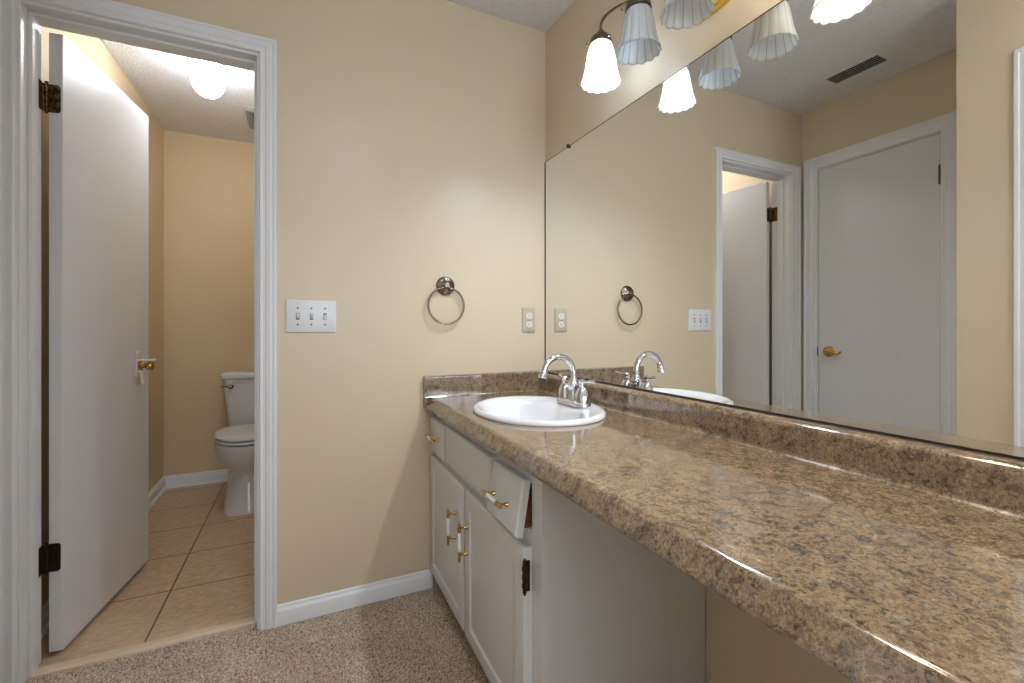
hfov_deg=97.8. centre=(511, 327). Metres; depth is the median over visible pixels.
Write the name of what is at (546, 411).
sink
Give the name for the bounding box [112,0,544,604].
wall
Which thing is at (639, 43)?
vanity light
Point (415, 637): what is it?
floor
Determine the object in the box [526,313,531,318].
receptacle
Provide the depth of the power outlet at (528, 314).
2.04 m
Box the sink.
[473,396,605,426]
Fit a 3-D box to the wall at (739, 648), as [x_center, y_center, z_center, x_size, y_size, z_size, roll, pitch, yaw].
[0.991,-0.152,0.439,0.115,2.445,3.915,0,0,-25]
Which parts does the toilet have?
flush lever, seat, lid, bowl, tank lid, tank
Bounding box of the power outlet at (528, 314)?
[522,308,534,331]
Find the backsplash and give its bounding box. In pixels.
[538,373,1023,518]
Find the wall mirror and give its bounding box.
[545,0,1023,460]
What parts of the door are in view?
knob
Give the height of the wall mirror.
0.985 m
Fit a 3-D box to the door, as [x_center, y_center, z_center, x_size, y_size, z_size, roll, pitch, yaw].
[-1.561,0.047,1.710,0.172,2.006,0.645,0,0,-18]
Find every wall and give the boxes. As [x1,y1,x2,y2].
[41,26,163,606]
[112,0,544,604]
[164,130,253,475]
[545,0,853,682]
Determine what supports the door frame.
attached to the wall at (411, 133)
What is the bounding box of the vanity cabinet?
[425,414,704,682]
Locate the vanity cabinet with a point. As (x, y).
(540, 588)
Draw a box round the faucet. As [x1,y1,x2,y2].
[538,354,595,406]
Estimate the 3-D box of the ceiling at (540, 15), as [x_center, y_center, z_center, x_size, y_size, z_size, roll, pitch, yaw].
[0.106,-1.406,-0.041,1.895,0.098,3.800,0,0,-25]
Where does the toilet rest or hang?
on the floor
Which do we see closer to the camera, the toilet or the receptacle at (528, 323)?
the receptacle at (528, 323)
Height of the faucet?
0.180 m
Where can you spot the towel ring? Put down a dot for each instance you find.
(445, 286)
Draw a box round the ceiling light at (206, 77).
[190,59,225,98]
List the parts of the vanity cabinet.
handle, drawer, cabinet door, handle, handle, drawer, frame, handle, cabinet door, drawer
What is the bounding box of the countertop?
[423,371,1023,682]
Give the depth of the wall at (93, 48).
2.64 m
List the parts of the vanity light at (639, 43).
bulb, lamp shade, arm, lamp shade, lamp shade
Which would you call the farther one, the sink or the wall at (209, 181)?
the wall at (209, 181)
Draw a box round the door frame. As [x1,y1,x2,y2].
[0,0,276,682]
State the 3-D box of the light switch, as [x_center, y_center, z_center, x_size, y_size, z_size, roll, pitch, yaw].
[-0.740,-0.043,1.651,0.170,0.119,0.018,0,0,-25]
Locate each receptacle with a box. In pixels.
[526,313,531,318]
[526,321,531,327]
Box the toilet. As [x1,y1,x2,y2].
[214,370,253,515]
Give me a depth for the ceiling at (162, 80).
2.54 m
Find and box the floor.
[25,481,489,682]
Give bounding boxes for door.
[38,32,156,651]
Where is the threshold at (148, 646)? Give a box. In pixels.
[27,616,256,680]
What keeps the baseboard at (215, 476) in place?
attached to the wall at (93, 48)
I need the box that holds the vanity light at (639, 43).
[581,0,728,93]
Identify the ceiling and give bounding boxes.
[100,39,253,143]
[446,0,574,31]
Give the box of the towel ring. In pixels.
[427,277,464,324]
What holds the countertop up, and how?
on the vanity cabinet
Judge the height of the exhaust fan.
0.022 m
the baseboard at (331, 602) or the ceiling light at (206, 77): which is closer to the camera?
the baseboard at (331, 602)
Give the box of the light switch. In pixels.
[286,300,335,331]
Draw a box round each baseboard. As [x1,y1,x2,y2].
[41,469,228,638]
[277,569,432,626]
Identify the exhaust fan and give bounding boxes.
[244,106,253,128]
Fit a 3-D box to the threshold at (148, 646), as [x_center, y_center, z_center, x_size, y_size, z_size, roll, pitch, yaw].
[-1.206,1.070,1.508,0.610,0.020,0.052,0,0,-25]
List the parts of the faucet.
spout, handle, lever, plate, handle, lever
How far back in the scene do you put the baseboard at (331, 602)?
1.71 m

